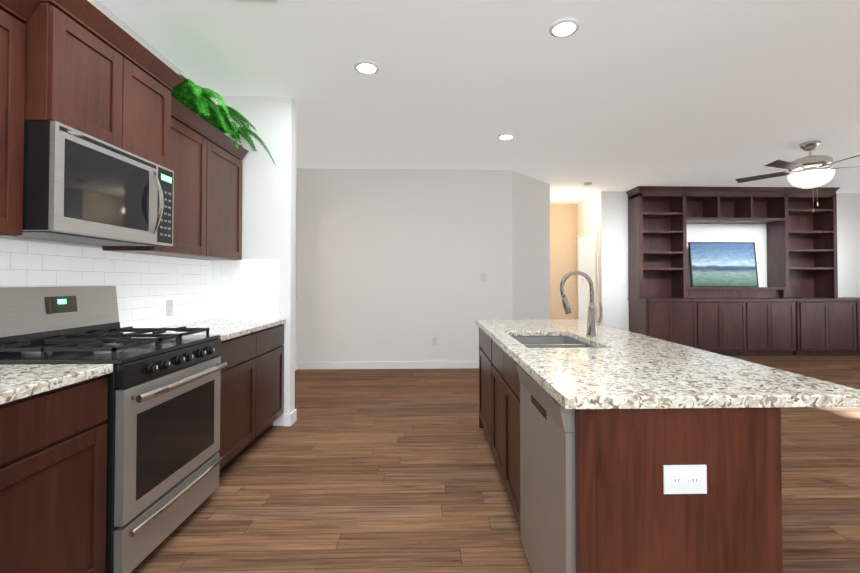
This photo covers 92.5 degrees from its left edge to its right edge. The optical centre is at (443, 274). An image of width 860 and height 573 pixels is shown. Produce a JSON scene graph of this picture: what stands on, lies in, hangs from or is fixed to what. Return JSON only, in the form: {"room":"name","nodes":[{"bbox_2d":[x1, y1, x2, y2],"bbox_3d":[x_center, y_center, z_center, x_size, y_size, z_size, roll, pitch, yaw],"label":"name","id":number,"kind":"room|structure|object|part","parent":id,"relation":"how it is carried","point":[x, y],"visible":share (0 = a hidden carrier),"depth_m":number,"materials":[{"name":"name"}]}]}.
{"room":"kitchen","nodes":[
{"label":"kitchen","id":0,"kind":"room"},
{"bbox_2d":[0,0,297,362],"bbox_3d":[-2.002,-0.159,1.454,0.120,2.840,8.955,0,-1,-2],"label":"wall","id":1,"kind":"structure","parent":0,"point":[109,14],"depth_m":2.65,"materials":[{"name":"paint"}]},
{"bbox_2d":[0,0,35,235],"bbox_3d":[-1.791,-0.620,1.363,0.292,0.930,0.518,0,-1,-2],"label":"upper cabinet","id":2,"kind":"object","parent":1,"relation":"attached to","point":[14,14],"depth_m":1.58,"materials":[{"name":"brown wood"}]},
{"bbox_2d":[22,0,184,169],"bbox_3d":[-1.736,-0.884,2.008,0.437,0.552,0.839,0,-1,-2],"label":"upper cabinet","id":3,"kind":"object","parent":1,"relation":"attached to","point":[92,70],"visible":0.85,"depth_m":1.85,"materials":[{"name":"brown wood"}]},
{"bbox_2d":[13,121,173,245],"bbox_3d":[-1.725,-0.387,2.001,0.459,0.439,0.751,0,-1,-2],"label":"over-the-range microwave","id":4,"kind":"object","parent":3,"relation":"attached to","point":[79,187],"visible":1,"depth_m":1.82,"materials":[{"name":"silver metal"}]},
{"bbox_3d":[-1.529,-0.386,2.202,0.055,0.337,0.036,0,-1,-2],"label":"handle","id":5,"kind":"part","parent":4,"relation":"part of","materials":[{"name":"silver metal"}]},
{"bbox_2d":[0,239,279,333],"bbox_3d":[-1.638,0.088,1.209,0.595,0.511,4.652,0,-1,-2],"label":"backsplash","id":6,"kind":"structure","parent":1,"relation":"attached to","point":[148,286],"depth_m":2.81,"materials":[{"name":"tile"}]},
{"bbox_2d":[166,300,172,315],"bbox_3d":[-1.975,0.240,2.972,0.008,0.116,0.072,0,-1,-2],"label":"outlet","id":7,"kind":"object","parent":1,"relation":"attached to","point":[169,307],"visible":1,"depth_m":2.96,"materials":[{"name":"white plastic"}]},
{"bbox_2d":[102,96,247,259],"bbox_3d":[-1.810,-0.596,2.935,0.341,0.930,1.108,0,-1,-2],"label":"upper cabinet","id":8,"kind":"object","parent":1,"relation":"attached to","point":[206,163],"visible":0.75,"depth_m":2.88,"materials":[{"name":"brown wood"}]},
{"bbox_2d":[171,70,275,165],"bbox_3d":[-1.657,-1.176,3.005,0.583,0.507,1.069,0,-1,-2],"label":"fern","id":9,"kind":"object","parent":8,"relation":"on","point":[192,96],"visible":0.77,"depth_m":2.89,"materials":[{"name":"green plant"}]},
{"bbox_2d":[211,96,295,425],"bbox_3d":[-1.661,-0.126,3.601,0.685,2.840,0.125,0,-1,-2],"label":"wall","id":10,"kind":"structure","parent":0,"point":[268,209],"depth_m":3.55,"materials":[{"name":"paint"}]},
{"bbox_2d":[296,168,511,361],"bbox_3d":[-0.600,-0.090,5.912,3.177,2.840,0.120,0,-1,-2],"label":"wall","id":11,"kind":"structure","parent":0,"point":[393,265],"depth_m":5.85,"materials":[{"name":"paint"}]},
{"bbox_2d":[284,361,478,425],"bbox_3d":[3.012,1.233,2.857,9.985,0.100,11.280,0,-1,-2],"label":"baseboard","id":12,"kind":"structure","parent":11,"relation":"attached to","point":[290,419],"depth_m":5.81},
{"bbox_2d":[432,337,436,344],"bbox_3d":[-0.121,0.940,5.846,0.072,0.116,0.008,0,-1,-2],"label":"electrical outlet","id":13,"kind":"object","parent":11,"relation":"attached to","point":[434,340],"visible":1,"depth_m":5.84,"materials":[{"name":"white plastic"}]},
{"bbox_2d":[481,273,485,280],"bbox_3d":[0.573,0.030,5.878,0.072,0.116,0.012,0,-1,-2],"label":"light switch","id":14,"kind":"object","parent":11,"relation":"attached to","point":[483,276],"visible":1,"depth_m":5.88,"materials":[{"name":"white plastic"}]},
{"bbox_2d":[99,0,859,203],"bbox_3d":[1.914,-1.606,2.910,12.420,0.100,11.600,0,-1,-2],"label":"ceiling","id":15,"kind":"structure","parent":0,"point":[617,95],"depth_m":3.28,"materials":[{"name":"paint"}]},
{"bbox_2d":[235,0,277,2],"bbox_3d":[-1.058,-1.560,2.235,0.240,0.014,0.220,0,-1,-2],"label":"ceiling vent","id":16,"kind":"object","parent":15,"relation":"in","point":[271,1],"visible":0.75,"depth_m":2.34,"materials":[{"name":"white plastic"}]},
{"bbox_2d":[354,60,378,73],"bbox_3d":[-0.570,-1.545,3.069,0.183,0.016,0.183,0,-1,-23],"label":"recessed light","id":17,"kind":"object","parent":15,"relation":"in","point":[362,66],"depth_m":3.05,"materials":[{"name":"white glass"}]},
{"bbox_2d":[498,133,514,139],"bbox_3d":[0.692,-1.523,4.533,0.183,0.016,0.183,0,-1,-8],"label":"recessed light","id":18,"kind":"object","parent":15,"relation":"in","point":[504,136],"depth_m":4.51,"materials":[{"name":"white glass"}]},
{"bbox_2d":[549,18,578,37],"bbox_3d":[0.762,-1.553,2.592,0.183,0.016,0.183,0,-1,-8],"label":"recessed light","id":19,"kind":"object","parent":15,"relation":"in","point":[563,27],"depth_m":2.57,"materials":[{"name":"white glass"}]},
{"bbox_2d":[735,141,859,212],"bbox_3d":[4.264,-1.120,4.727,1.411,0.814,1.357,0,-1,-2],"label":"ceiling fan","id":20,"kind":"object","parent":15,"relation":"hanging from","point":[810,172],"visible":1,"depth_m":4.67,"materials":[{"name":"white glass"}]},
{"bbox_3d":[4.258,-1.342,4.774,0.390,0.370,0.390,0,-1,-2],"label":"motor","id":21,"kind":"part","parent":20,"relation":"part of","materials":[{"name":"silver metal"}]},
{"bbox_3d":[4.258,-1.079,4.770,0.414,0.183,0.414,0,-1,-2],"label":"lamp shade","id":22,"kind":"part","parent":20,"relation":"part of","materials":[{"name":"white glass"}]},
{"bbox_2d":[132,355,859,572],"bbox_3d":[1.914,1.333,2.865,12.420,0.100,11.600,0,-1,-2],"label":"floor","id":23,"kind":"structure","parent":0,"point":[372,471],"depth_m":2.45,"materials":[{"name":"brown wood"}]},
{"bbox_2d":[0,364,112,572],"bbox_3d":[-1.582,0.785,0.238,0.647,0.914,2.731,0,-1,-2],"label":"base cabinet","id":24,"kind":"object","parent":23,"relation":"on","point":[53,457],"visible":0.98,"depth_m":1.39,"materials":[{"name":"brown wood"}]},
{"bbox_2d":[0,286,227,572],"bbox_3d":[-1.581,0.654,1.988,0.734,1.192,0.755,0,-1,-2],"label":"range","id":25,"kind":"object","parent":23,"relation":"on","point":[164,458],"visible":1,"depth_m":1.85,"materials":[{"name":"silver metal"}]},
{"bbox_3d":[-1.288,0.837,1.994,0.036,0.746,0.743,0,-1,-2],"label":"door","id":26,"kind":"part","parent":25,"relation":"part of","materials":[{"name":"silver metal"}]},
{"bbox_3d":[-1.244,0.771,1.996,0.060,0.565,0.696,0,-1,-2],"label":"handle","id":27,"kind":"part","parent":25,"relation":"part of","materials":[{"name":"silver metal"}]},
{"bbox_2d":[144,319,285,474],"bbox_3d":[-1.658,0.827,2.943,0.647,0.914,1.155,0,-1,-2],"label":"base cabinet","id":28,"kind":"object","parent":23,"relation":"on","point":[252,390],"visible":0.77,"depth_m":2.89,"materials":[{"name":"brown wood"}]},
{"bbox_2d":[476,323,782,572],"bbox_3d":[0.628,0.836,2.326,0.641,0.879,2.318,0,-1,-2],"label":"kitchen island","id":29,"kind":"object","parent":23,"relation":"on","point":[615,450],"depth_m":1.19,"materials":[{"name":"brown wood"}]},
{"bbox_2d":[516,364,575,572],"bbox_3d":[0.379,0.819,1.507,0.096,0.857,0.620,0,-1,-2],"label":"dishwasher","id":30,"kind":"object","parent":29,"relation":"in","point":[547,429],"depth_m":1.40,"materials":[{"name":"silver metal"}]},
{"bbox_2d":[476,319,859,410],"bbox_3d":[0.762,0.379,2.340,0.910,0.035,2.356,0,-1,-2],"label":"island countertop","id":31,"kind":"structure","parent":29,"relation":"on","point":[625,370],"depth_m":1.40,"materials":[{"name":"beige stone"}]},
{"bbox_2d":[516,335,595,346],"bbox_3d":[0.610,0.492,2.351,0.455,0.214,0.721,0,-1,-2],"label":"sink","id":32,"kind":"object","parent":31,"relation":"in","point":[532,340],"depth_m":2.68,"materials":[{"name":"silver metal"}]},
{"bbox_2d":[560,271,602,334],"bbox_3d":[0.816,0.168,2.437,0.257,0.387,0.067,0,-1,-2],"label":"faucet","id":33,"kind":"object","parent":31,"relation":"on","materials":[{"name":"silver metal"}]},
{"bbox_2d":[663,465,706,493],"bbox_3d":[0.691,0.585,1.176,0.124,0.080,0.008,0,-1,-2],"label":"outlet","id":34,"kind":"object","parent":29,"relation":"attached to","point":[677,479],"depth_m":1.17,"materials":[{"name":"white plastic"}]},
{"bbox_2d":[626,186,859,355],"bbox_3d":[5.558,-0.069,7.090,4.581,2.836,0.619,0,-1,-2],"label":"entertainment center","id":35,"kind":"object","parent":23,"relation":"on","point":[797,306],"visible":0.94,"depth_m":7.00,"materials":[{"name":"brown wood"}]},
{"bbox_2d":[688,242,758,286],"bbox_3d":[4.826,-0.176,7.092,1.160,0.779,0.108,0,-1,-2],"label":"picture frame","id":36,"kind":"object","parent":35,"relation":"on","point":[723,264],"visible":1,"depth_m":7.09,"materials":[{"name":"fabric"}]},
{"bbox_2d":[512,170,550,318],"bbox_3d":[1.333,-0.082,6.380,0.120,2.840,1.178,-1,-1,41],"label":"wall","id":37,"kind":"structure","parent":0,"point":[530,247],"depth_m":6.30,"materials":[{"name":"paint"}]},
{"bbox_2d":[550,204,577,318],"bbox_3d":[2.249,-0.049,8.559,1.308,2.840,0.120,0,-1,-2],"label":"wall","id":38,"kind":"structure","parent":0,"point":[563,236],"depth_m":8.51,"materials":[{"name":"beige paint"}]},
{"bbox_2d":[577,192,608,325],"bbox_3d":[2.861,-0.058,7.921,0.120,2.840,1.190,0,-1,-2],"label":"wall","id":39,"kind":"structure","parent":0,"point":[592,212],"depth_m":7.37,"materials":[{"name":"paint"}]},
{"bbox_2d":[577,229,597,320],"bbox_3d":[2.789,0.268,7.984,0.020,2.190,1.030,0,-1,-2],"label":"door","id":40,"kind":"structure","parent":39,"relation":"attached to","point":[587,253],"depth_m":8.03,"materials":[{"name":"white wood"}]},
{"bbox_2d":[608,192,859,330],"bbox_3d":[5.466,-0.066,7.460,5.060,2.840,0.120,0,-1,-2],"label":"wall","id":41,"kind":"structure","parent":0,"point":[848,232],"depth_m":7.40,"materials":[{"name":"paint"}]}
]}

